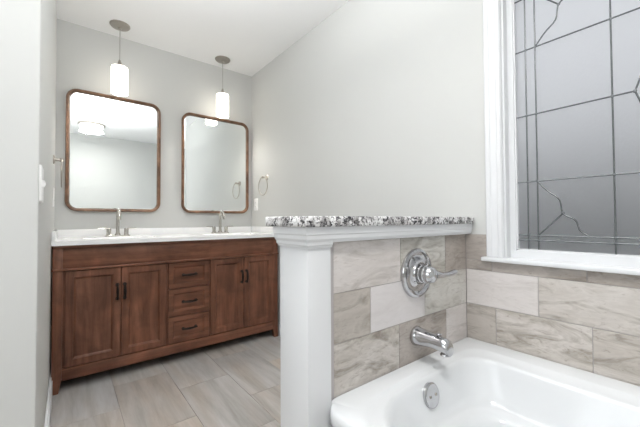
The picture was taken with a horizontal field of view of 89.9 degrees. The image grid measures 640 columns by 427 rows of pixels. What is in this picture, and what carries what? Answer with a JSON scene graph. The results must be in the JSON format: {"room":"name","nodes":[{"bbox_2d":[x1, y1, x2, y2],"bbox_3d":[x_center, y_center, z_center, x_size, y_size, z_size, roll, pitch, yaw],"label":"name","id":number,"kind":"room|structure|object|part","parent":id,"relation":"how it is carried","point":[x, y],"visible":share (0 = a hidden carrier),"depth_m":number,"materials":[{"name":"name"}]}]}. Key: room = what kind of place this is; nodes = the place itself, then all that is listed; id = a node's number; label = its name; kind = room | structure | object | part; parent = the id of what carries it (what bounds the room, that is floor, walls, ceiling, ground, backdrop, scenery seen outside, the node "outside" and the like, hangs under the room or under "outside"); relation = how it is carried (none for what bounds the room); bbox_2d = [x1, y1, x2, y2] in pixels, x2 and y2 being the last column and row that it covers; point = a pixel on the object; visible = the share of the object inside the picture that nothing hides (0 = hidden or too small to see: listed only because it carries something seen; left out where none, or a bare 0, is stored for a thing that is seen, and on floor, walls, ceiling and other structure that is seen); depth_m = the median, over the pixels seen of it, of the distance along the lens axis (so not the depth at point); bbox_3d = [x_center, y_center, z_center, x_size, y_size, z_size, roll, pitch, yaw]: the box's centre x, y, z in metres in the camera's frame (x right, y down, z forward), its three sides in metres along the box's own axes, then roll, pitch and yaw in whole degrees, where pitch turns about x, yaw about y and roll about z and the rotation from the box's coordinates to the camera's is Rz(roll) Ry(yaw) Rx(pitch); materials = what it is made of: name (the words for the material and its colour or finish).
{"room":"bathroom","nodes":[
{"label":"bathroom","id":0,"kind":"room"},
{"bbox_2d":[0,0,56,426],"bbox_3d":[-2.059,-0.198,1.142,1.682,2.440,1.735,1,-2,-38],"label":"wall","id":1,"kind":"structure","parent":0,"point":[28,28],"depth_m":0.96,"materials":[{"name":"grey paint"}]},
{"bbox_2d":[39,165,45,202],"bbox_3d":[-0.902,-0.093,1.044,0.013,0.116,0.116,1,-2,-38],"label":"light switch","id":2,"kind":"object","parent":1,"relation":"attached to","point":[42,183],"visible":1,"depth_m":1.00,"materials":[{"name":"white plastic"}]},
{"bbox_2d":[44,369,52,426],"bbox_3d":[-1.357,0.977,1.603,0.014,0.105,1.634,1,-2,-38],"label":"baseboard","id":3,"kind":"structure","parent":1,"relation":"attached to","point":[49,397],"depth_m":1.59,"materials":[{"name":"white"}]},
{"bbox_2d":[53,155,63,187],"bbox_3d":[-1.594,-0.256,1.954,0.054,0.194,0.176,1,-2,-38],"label":"towel ring","id":4,"kind":"object","parent":1,"relation":"attached to","point":[61,160],"visible":0.98,"depth_m":1.93,"materials":[{"name":"silver metal"}]},
{"bbox_2d":[54,19,251,229],"bbox_3d":[-1.264,-0.166,2.812,1.638,2.440,0.100,1,-2,-38],"label":"wall","id":5,"kind":"structure","parent":0,"point":[178,85],"depth_m":2.68,"materials":[{"name":"grey paint"}]},
{"bbox_2d":[65,89,160,211],"bbox_3d":[-1.579,-0.461,2.486,0.622,0.894,0.031,1,-2,-38],"label":"wall mirror","id":6,"kind":"object","parent":5,"relation":"attached to","point":[113,143],"visible":1,"depth_m":2.46,"materials":[{"name":"brown wood"}]},
{"bbox_2d":[58,226,250,237],"bbox_3d":[-1.272,0.149,2.721,1.517,0.057,0.020,1,-2,-38],"label":"backsplash","id":7,"kind":"structure","parent":5,"relation":"attached to","point":[186,230],"depth_m":2.61,"materials":[{"name":"white stone"}]},
{"bbox_2d":[181,112,248,213],"bbox_3d":[-0.956,-0.446,2.978,0.625,0.887,0.031,1,-2,-38],"label":"wall mirror","id":8,"kind":"object","parent":5,"relation":"attached to","point":[214,151],"visible":1,"depth_m":2.96,"materials":[{"name":"brown wood"}]},
{"bbox_2d":[50,331,280,426],"bbox_3d":[-0.772,1.068,0.735,3.420,0.120,3.920,1,-2,-38],"label":"floor","id":9,"kind":"structure","parent":0,"point":[236,382],"depth_m":1.86,"materials":[{"name":"grey tile"}]},
{"bbox_2d":[51,237,277,395],"bbox_3d":[-1.097,0.622,2.478,1.493,0.848,0.556,1,-2,-38],"label":"vanity cabinet","id":10,"kind":"object","parent":9,"relation":"on","point":[120,304],"visible":0.98,"depth_m":2.16,"materials":[{"name":"brown wood"}]},
{"bbox_3d":[-1.523,0.611,1.856,0.046,0.848,0.046,1,-2,-38],"label":"leg","id":11,"kind":"part","parent":10,"relation":"part of","materials":[{"name":"brown wood"}]},
{"bbox_3d":[-1.381,0.619,1.956,0.276,0.557,0.020,1,-2,-38],"label":"door","id":12,"kind":"part","parent":10,"relation":"part of","materials":[{"name":"brown wood"}]},
{"bbox_3d":[-1.270,0.492,2.013,0.022,0.107,0.035,1,-2,-38],"label":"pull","id":13,"kind":"part","parent":10,"relation":"part of","materials":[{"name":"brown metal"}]},
{"bbox_3d":[-1.239,0.492,2.037,0.022,0.107,0.035,1,-2,-38],"label":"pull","id":14,"kind":"part","parent":10,"relation":"part of","materials":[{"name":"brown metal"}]},
{"bbox_3d":[-1.166,0.622,2.127,0.264,0.557,0.020,1,-2,-38],"label":"door","id":15,"kind":"part","parent":10,"relation":"part of","materials":[{"name":"brown wood"}]},
{"bbox_2d":[51,226,273,245],"bbox_3d":[-1.102,0.202,2.505,1.517,0.173,0.566,1,-2,-38],"label":"countertop","id":16,"kind":"structure","parent":10,"relation":"on","point":[68,237],"depth_m":2.41,"materials":[{"name":"white stone"}]},
{"bbox_2d":[98,209,135,236],"bbox_3d":[-1.496,0.067,2.379,0.244,0.207,0.124,1,-2,-38],"label":"sink faucet","id":17,"kind":"object","parent":16,"relation":"on","point":[118,212],"visible":0.99,"depth_m":2.39,"materials":[{"name":"silver metal"}]},
{"bbox_3d":[-1.562,0.135,2.371,0.036,0.050,0.036,1,-2,-38],"label":"handle","id":18,"kind":"part","parent":17,"relation":"part of","materials":[{"name":"silver metal"}]},
{"bbox_3d":[-1.518,0.166,2.405,0.164,0.011,0.052,1,-2,-38],"label":"plate","id":19,"kind":"part","parent":17,"relation":"part of","materials":[{"name":"silver metal"}]},
{"bbox_3d":[-1.494,0.062,2.376,0.038,0.197,0.117,1,-2,-38],"label":"spout","id":20,"kind":"part","parent":17,"relation":"part of","materials":[{"name":"silver metal"}]},
{"bbox_3d":[-1.474,0.136,2.441,0.036,0.050,0.036,1,-2,-38],"label":"handle","id":21,"kind":"part","parent":17,"relation":"part of","materials":[{"name":"silver metal"}]},
{"bbox_2d":[206,210,232,233],"bbox_3d":[-0.880,0.075,2.866,0.244,0.207,0.124,1,-2,-38],"label":"sink faucet","id":22,"kind":"object","parent":16,"relation":"on","point":[221,213],"visible":1,"depth_m":2.88,"materials":[{"name":"silver metal"}]},
{"bbox_3d":[-0.877,0.070,2.864,0.038,0.197,0.117,1,-2,-38],"label":"spout","id":23,"kind":"part","parent":22,"relation":"part of","materials":[{"name":"silver metal"}]},
{"bbox_3d":[-1.103,0.206,2.492,1.493,0.016,0.527,1,-2,-38],"label":"moulding","id":24,"kind":"part","parent":10,"relation":"part of","materials":[{"name":"brown wood"}]},
{"bbox_3d":[-0.949,0.335,2.295,1.491,0.013,0.029,1,-2,-38],"label":"bead moulding","id":25,"kind":"part","parent":10,"relation":"part of","materials":[{"name":"brown wood"}]},
{"bbox_3d":[-0.951,0.941,2.288,1.393,0.067,0.024,1,-2,-38],"label":"rail","id":26,"kind":"part","parent":10,"relation":"part of","materials":[{"name":"brown wood"}]},
{"bbox_3d":[-0.944,0.625,2.305,0.302,0.566,0.017,1,-2,-38],"label":"frame","id":27,"kind":"part","parent":10,"relation":"part of","materials":[{"name":"brown wood"}]},
{"bbox_3d":[-0.940,0.813,2.300,0.280,0.179,0.020,1,-2,-38],"label":"drawer","id":28,"kind":"part","parent":10,"relation":"part of","materials":[{"name":"brown wood"}]},
{"bbox_3d":[-0.941,0.624,2.304,0.280,0.185,0.020,1,-2,-38],"label":"drawer","id":29,"kind":"part","parent":10,"relation":"part of","materials":[{"name":"brown wood"}]},
{"bbox_3d":[-0.942,0.435,2.308,0.280,0.179,0.020,1,-2,-38],"label":"drawer","id":30,"kind":"part","parent":10,"relation":"part of","materials":[{"name":"brown wood"}]},
{"bbox_3d":[-0.924,0.813,2.279,0.108,0.021,0.035,1,-2,-38],"label":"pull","id":31,"kind":"part","parent":10,"relation":"part of","materials":[{"name":"brown metal"}]},
{"bbox_3d":[-0.924,0.624,2.283,0.108,0.021,0.035,1,-2,-38],"label":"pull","id":32,"kind":"part","parent":10,"relation":"part of","materials":[{"name":"brown metal"}]},
{"bbox_3d":[-0.925,0.435,2.287,0.108,0.021,0.035,1,-2,-38],"label":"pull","id":33,"kind":"part","parent":10,"relation":"part of","materials":[{"name":"brown metal"}]},
{"bbox_3d":[-0.718,0.627,2.480,0.264,0.557,0.020,1,-2,-38],"label":"door","id":34,"kind":"part","parent":10,"relation":"part of","materials":[{"name":"brown wood"}]},
{"bbox_3d":[-0.508,0.629,2.647,0.262,0.557,0.020,1,-2,-38],"label":"door","id":35,"kind":"part","parent":10,"relation":"part of","materials":[{"name":"brown wood"}]},
{"bbox_3d":[-0.394,0.624,2.748,0.046,0.848,0.046,1,-2,-38],"label":"leg","id":36,"kind":"part","parent":10,"relation":"part of","materials":[{"name":"brown wood"}]},
{"bbox_2d":[330,337,639,426],"bbox_3d":[0.808,0.771,0.601,0.854,0.452,1.510,1,-2,-38],"label":"bathtub","id":37,"kind":"object","parent":9,"relation":"on","point":[482,384],"visible":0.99,"depth_m":1.09,"materials":[{"name":"white ceramic"}]},
{"bbox_3d":[0.380,0.620,1.094,0.081,0.081,0.030,1,-2,-38],"label":"overflow plate","id":38,"kind":"part","parent":37,"relation":"part of","materials":[{"name":"silver metal"}]},
{"bbox_2d":[56,0,348,76],"bbox_3d":[-0.785,-1.492,0.789,3.420,0.120,3.920,1,-2,-38],"label":"ceiling","id":39,"kind":"structure","parent":0,"point":[251,33],"depth_m":2.35,"materials":[{"name":"white paint"}]},
{"bbox_2d":[109,20,129,96],"bbox_3d":[-1.479,-1.138,2.367,0.132,0.513,0.132,1,-2,-38],"label":"pendant lamp","id":40,"kind":"object","parent":39,"relation":"hanging from","point":[119,73],"visible":1,"depth_m":2.33,"materials":[{"name":"white glass"}]},
{"bbox_3d":[-1.478,-0.981,2.364,0.107,0.198,0.107,1,-2,-38],"label":"lamp shade","id":41,"kind":"part","parent":40,"relation":"part of","materials":[{"name":"white glass"}]},
{"bbox_2d":[215,56,229,117],"bbox_3d":[-0.874,-1.128,2.877,0.132,0.518,0.132,1,-2,-38],"label":"pendant lamp","id":42,"kind":"object","parent":39,"relation":"hanging from","point":[222,99],"visible":1,"depth_m":2.84,"materials":[{"name":"white glass"}]},
{"bbox_3d":[-0.873,-0.968,2.874,0.107,0.198,0.107,1,-2,-38],"label":"lamp shade","id":43,"kind":"part","parent":42,"relation":"part of","materials":[{"name":"white glass"}]},
{"bbox_2d":[331,234,466,400],"bbox_3d":[0.287,0.528,1.241,0.900,0.969,0.128,1,-2,-38],"label":"wall partition","id":44,"kind":"structure","parent":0,"point":[373,318],"depth_m":1.12,"materials":[{"name":"beige tile"}]},
{"bbox_2d":[280,246,331,426],"bbox_3d":[-0.045,0.524,0.976,0.084,0.969,0.149,1,-2,-38],"label":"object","id":45,"kind":"structure","parent":44,"relation":"attached to","point":[305,274],"depth_m":0.93,"materials":[{"name":"white paint"}]},
{"bbox_2d":[265,216,473,226],"bbox_3d":[0.260,0.028,1.246,0.946,0.030,0.228,1,-2,-38],"label":"granite ledge","id":46,"kind":"object","parent":44,"relation":"on","point":[283,221],"visible":1,"depth_m":1.00,"materials":[{"name":"grey stone"}]},
{"bbox_2d":[273,224,471,248],"bbox_3d":[0.271,0.074,1.237,0.928,0.061,0.182,1,-2,-38],"label":"trim","id":47,"kind":"structure","parent":44,"relation":"attached to","point":[296,237],"depth_m":1.00,"materials":[{"name":"white"}]},
{"bbox_2d":[401,248,457,297],"bbox_3d":[0.416,0.228,1.208,0.229,0.190,0.098,1,-2,-38],"label":"shower valve","id":48,"kind":"object","parent":44,"relation":"attached to","point":[417,271],"visible":1,"depth_m":1.20,"materials":[{"name":"silver metal"}]},
{"bbox_3d":[0.455,0.227,1.209,0.169,0.066,0.046,1,-1,-35],"label":"lever handle","id":49,"kind":"part","parent":48,"relation":"part of","materials":[{"name":"silver metal"}]},
{"bbox_2d":[410,326,453,356],"bbox_3d":[0.408,0.463,1.167,0.073,0.073,0.145,1,-2,-38],"label":"tub spout","id":50,"kind":"object","parent":44,"relation":"attached to","point":[419,336],"visible":1,"depth_m":1.15,"materials":[{"name":"silver metal"}]},
{"bbox_2d":[252,0,639,385],"bbox_3d":[0.514,-0.197,1.783,0.126,2.440,3.720,1,-2,-38],"label":"wall","id":51,"kind":"structure","parent":0,"point":[377,109],"depth_m":1.70,"materials":[{"name":"grey paint"}]},
{"bbox_2d":[254,198,257,210],"bbox_3d":[-0.625,-0.088,3.124,0.008,0.116,0.072,1,-2,-38],"label":"wall outlet","id":52,"kind":"object","parent":51,"relation":"attached to","point":[255,200],"visible":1,"depth_m":3.12,"materials":[{"name":"white plastic"}]},
{"bbox_2d":[258,175,267,195],"bbox_3d":[-0.511,-0.261,2.945,0.054,0.194,0.176,1,-2,-38],"label":"towel ring","id":53,"kind":"object","parent":51,"relation":"attached to","point":[266,176],"visible":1,"depth_m":2.94,"materials":[{"name":"silver metal"}]},
{"bbox_2d":[269,322,279,335],"bbox_3d":[-0.051,0.986,2.377,0.014,0.105,2.039,1,-2,-38],"label":"baseboard","id":54,"kind":"structure","parent":51,"relation":"attached to","point":[278,322],"depth_m":2.75,"materials":[{"name":"white"}]},
{"bbox_2d":[481,0,639,275],"bbox_3d":[1.176,-0.444,0.922,0.149,1.276,1.360,1,-2,-38],"label":"window","id":55,"kind":"structure","parent":51,"relation":"in","point":[562,77],"depth_m":1.24,"materials":[{"name":"white"}]},
{"bbox_3d":[1.137,-0.454,0.891,0.019,1.257,1.326,1,-2,-38],"label":"casing","id":56,"kind":"part","parent":55,"relation":"part of","materials":[{"name":"white wood"}]}
]}

